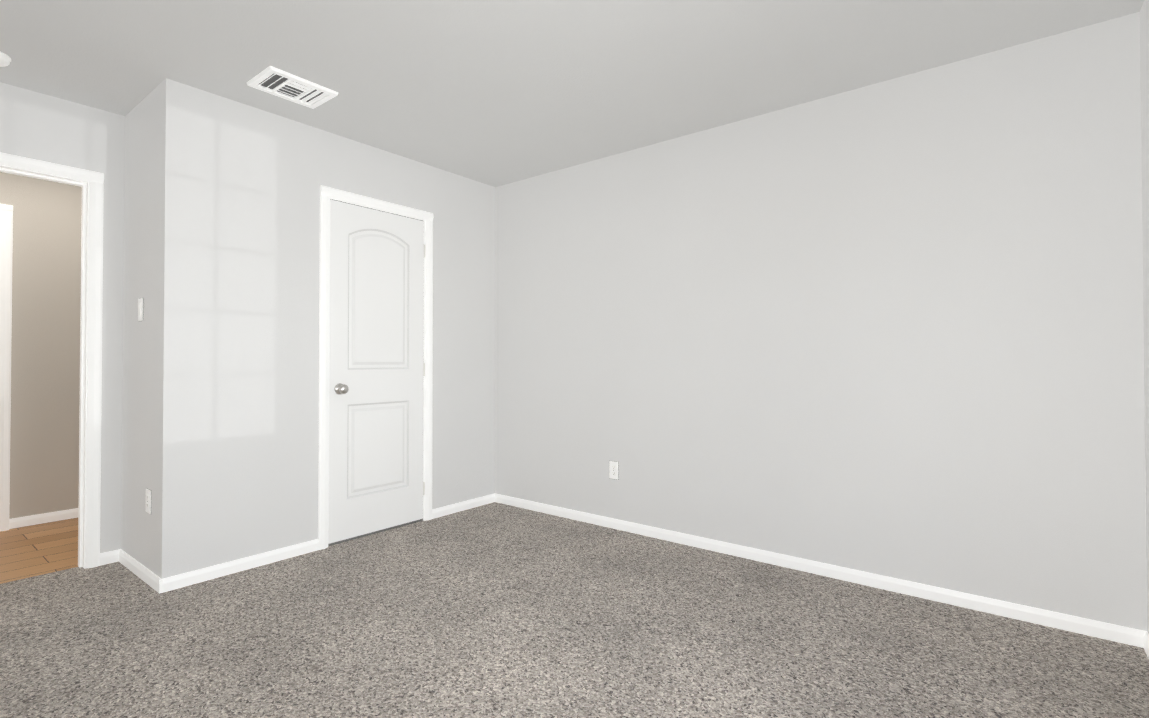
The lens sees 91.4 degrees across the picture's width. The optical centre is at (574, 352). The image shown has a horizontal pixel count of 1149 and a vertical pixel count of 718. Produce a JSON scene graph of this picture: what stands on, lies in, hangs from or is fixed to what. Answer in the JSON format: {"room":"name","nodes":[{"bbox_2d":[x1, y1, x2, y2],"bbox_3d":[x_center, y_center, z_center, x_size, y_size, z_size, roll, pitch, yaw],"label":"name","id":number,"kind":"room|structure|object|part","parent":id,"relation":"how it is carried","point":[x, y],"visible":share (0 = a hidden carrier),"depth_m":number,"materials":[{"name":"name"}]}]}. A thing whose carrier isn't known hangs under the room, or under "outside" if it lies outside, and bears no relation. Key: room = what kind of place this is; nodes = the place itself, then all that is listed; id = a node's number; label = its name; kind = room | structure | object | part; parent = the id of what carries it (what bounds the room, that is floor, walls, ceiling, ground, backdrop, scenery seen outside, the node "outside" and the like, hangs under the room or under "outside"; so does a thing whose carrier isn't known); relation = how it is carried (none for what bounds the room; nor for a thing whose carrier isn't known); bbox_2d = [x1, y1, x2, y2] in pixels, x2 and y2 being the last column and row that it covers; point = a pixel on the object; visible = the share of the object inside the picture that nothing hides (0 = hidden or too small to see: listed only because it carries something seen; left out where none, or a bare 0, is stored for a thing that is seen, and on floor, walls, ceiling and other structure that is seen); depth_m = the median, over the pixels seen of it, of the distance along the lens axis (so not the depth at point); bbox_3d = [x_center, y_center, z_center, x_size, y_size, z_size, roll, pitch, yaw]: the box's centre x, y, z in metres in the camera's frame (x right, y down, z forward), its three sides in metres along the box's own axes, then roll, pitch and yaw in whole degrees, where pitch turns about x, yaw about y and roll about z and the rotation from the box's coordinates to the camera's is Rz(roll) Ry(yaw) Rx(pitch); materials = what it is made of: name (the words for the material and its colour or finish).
{"room":"empty bedroom","nodes":[
{"label":"empty bedroom","id":0,"kind":"room"},
{"bbox_2d":[0,518,77,583],"bbox_3d":[-3.447,1.192,3.509,1.954,0.094,5.040,-1,-1,38],"label":"floor","id":1,"kind":"structure","parent":0,"point":[35,550],"depth_m":3.25,"materials":[{"name":"brown wood"}]},
{"bbox_2d":[0,82,124,552],"bbox_3d":[-3.413,-0.073,3.421,1.894,2.460,4.920,-1,-1,38],"label":"wall","id":2,"kind":"structure","parent":0,"point":[45,367],"depth_m":3.69,"materials":[{"name":"paint"}]},
{"bbox_2d":[0,204,12,530],"bbox_3d":[-3.938,0.088,3.297,0.017,2.108,0.884,-1,-1,38],"label":"door frame","id":3,"kind":"structure","parent":2,"relation":"attached to","point":[6,231],"depth_m":3.62,"materials":[{"name":"white wood"}]},
{"bbox_2d":[9,508,77,528],"bbox_3d":[-3.099,1.118,4.357,0.012,0.062,1.838,-1,-1,38],"label":"baseboard","id":4,"kind":"structure","parent":2,"relation":"attached to","point":[41,518],"depth_m":3.75,"materials":[{"name":"white wood"}]},
{"bbox_2d":[0,152,103,568],"bbox_3d":[-2.867,0.080,2.668,0.143,2.097,0.934,-1,-1,38],"label":"door frame","id":5,"kind":"structure","parent":2,"relation":"attached to","point":[94,378],"depth_m":2.97,"materials":[{"name":"white wood"}]},
{"bbox_2d":[121,86,157,572],"bbox_3d":[-2.224,-0.078,2.951,0.556,2.460,0.120,-1,-1,38],"label":"wall","id":6,"kind":"structure","parent":0,"point":[139,342],"depth_m":2.89,"materials":[{"name":"grey paint"}]},
{"bbox_2d":[112,549,155,586],"bbox_3d":[-2.225,1.100,2.852,0.660,0.062,0.017,-1,-1,38],"label":"baseboard","id":7,"kind":"structure","parent":6,"relation":"attached to","point":[129,562],"depth_m":2.88,"materials":[{"name":"white wood"}]},
{"bbox_2d":[138,298,143,320],"bbox_3d":[-2.229,-0.223,2.874,0.073,0.118,0.010,-1,-1,38],"label":"rocker light switch","id":8,"kind":"object","parent":6,"relation":"attached to","point":[140,308],"visible":1,"depth_m":2.86,"materials":[{"name":"white plastic"}]},
{"bbox_2d":[146,488,150,513],"bbox_3d":[-2.108,0.733,2.769,0.073,0.118,0.008,-1,-1,38],"label":"outlet","id":9,"kind":"object","parent":6,"relation":"attached to","point":[148,500],"visible":1,"depth_m":2.76,"materials":[{"name":"white plastic"}]},
{"bbox_2d":[154,78,494,578],"bbox_3d":[-1.329,-0.071,3.541,0.120,2.460,2.153,-1,-1,38],"label":"wall","id":10,"kind":"structure","parent":0,"point":[237,346],"depth_m":3.00,"materials":[{"name":"grey paint"}]},
{"bbox_2d":[152,539,318,593],"bbox_3d":[-1.714,1.101,2.932,0.012,0.062,0.766,-1,-1,38],"label":"baseboard","id":11,"kind":"structure","parent":10,"relation":"attached to","point":[160,585],"depth_m":2.87,"materials":[{"name":"white wood"}]},
{"bbox_2d":[318,185,433,549],"bbox_3d":[-1.282,0.105,3.599,0.122,2.069,0.713,-1,-1,38],"label":"door frame","id":12,"kind":"structure","parent":10,"relation":"attached to","point":[424,350],"depth_m":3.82,"materials":[{"name":"white wood"}]},
{"bbox_2d":[328,199,424,545],"bbox_3d":[-1.225,0.114,3.556,0.099,2.048,0.677,-1,-1,38],"label":"closet door","id":13,"kind":"structure","parent":10,"relation":"in","point":[376,369],"depth_m":3.54,"materials":[{"name":"white wood"}]},
{"bbox_3d":[-1.379,0.214,3.330,0.064,0.066,0.066,-1,-1,38],"label":"knob","id":14,"kind":"part","parent":13,"relation":"part of","materials":[{"name":"silver metal"}]},
{"bbox_2d":[432,493,495,518],"bbox_3d":[-0.810,1.114,4.080,0.012,0.062,0.562,-1,-1,38],"label":"baseboard","id":15,"kind":"structure","parent":10,"relation":"attached to","point":[461,506],"depth_m":4.07,"materials":[{"name":"white wood"}]},
{"bbox_2d":[0,0,1143,186],"bbox_3d":[-1.712,-1.367,2.172,6.371,0.100,5.040,-1,-1,38],"label":"ceiling","id":16,"kind":"structure","parent":0,"point":[495,93],"depth_m":2.48,"materials":[{"name":"paint"}]},
{"bbox_2d":[0,52,10,66],"bbox_3d":[-2.565,-1.296,2.462,0.128,0.036,0.128,-1,-1,38],"label":"smoke detector","id":17,"kind":"object","parent":16,"relation":"attached to","point":[5,60],"visible":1,"depth_m":2.47,"materials":[{"name":"white plastic"}]},
{"bbox_2d":[247,66,337,108],"bbox_3d":[-1.388,-1.302,2.768,0.255,0.016,0.330,-1,-1,38],"label":"ceiling vent","id":18,"kind":"object","parent":16,"relation":"in","point":[286,85],"visible":1,"depth_m":2.75,"materials":[{"name":"white metal"}]},
{"bbox_2d":[0,502,1148,717],"bbox_3d":[-0.944,1.165,1.538,4.417,0.100,5.040,-1,-1,38],"label":"floor carpet","id":19,"kind":"object","parent":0,"point":[495,610],"visible":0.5,"depth_m":2.17,"materials":[{"name":"grey carpet"}]},
{"bbox_2d":[495,12,1146,630],"bbox_3d":[0.046,-0.067,3.905,5.771,2.460,0.120,-1,-1,38],"label":"wall","id":20,"kind":"structure","parent":0,"point":[893,328],"depth_m":2.72,"materials":[{"name":"grey paint"}]},
{"bbox_2d":[609,460,618,479],"bbox_3d":[0.256,0.763,3.648,0.073,0.118,0.008,-1,-1,38],"label":"outlet","id":21,"kind":"object","parent":20,"relation":"attached to","point":[613,469],"visible":1,"depth_m":3.65,"materials":[{"name":"white plastic"}]},
{"bbox_2d":[496,494,1135,645],"bbox_3d":[0.765,1.104,3.241,3.524,0.062,0.012,-1,-1,38],"label":"baseboard","id":22,"kind":"structure","parent":20,"relation":"attached to","point":[1079,625],"depth_m":2.72,"materials":[{"name":"white wood"}]},
{"bbox_2d":[1140,0,1148,633],"bbox_3d":[1.047,-0.106,0.609,0.120,2.460,3.820,-1,-1,38],"label":"wall","id":23,"kind":"structure","parent":0,"point":[1144,33],"depth_m":2.10,"materials":[{"name":"grey paint"}]},
{"bbox_2d":[1136,629,1148,658],"bbox_3d":[1.042,1.074,0.696,0.012,0.062,3.670,-1,-1,38],"label":"baseboard","id":24,"kind":"structure","parent":23,"relation":"attached to","point":[1142,637],"depth_m":2.13,"materials":[{"name":"white wood"}]}
]}

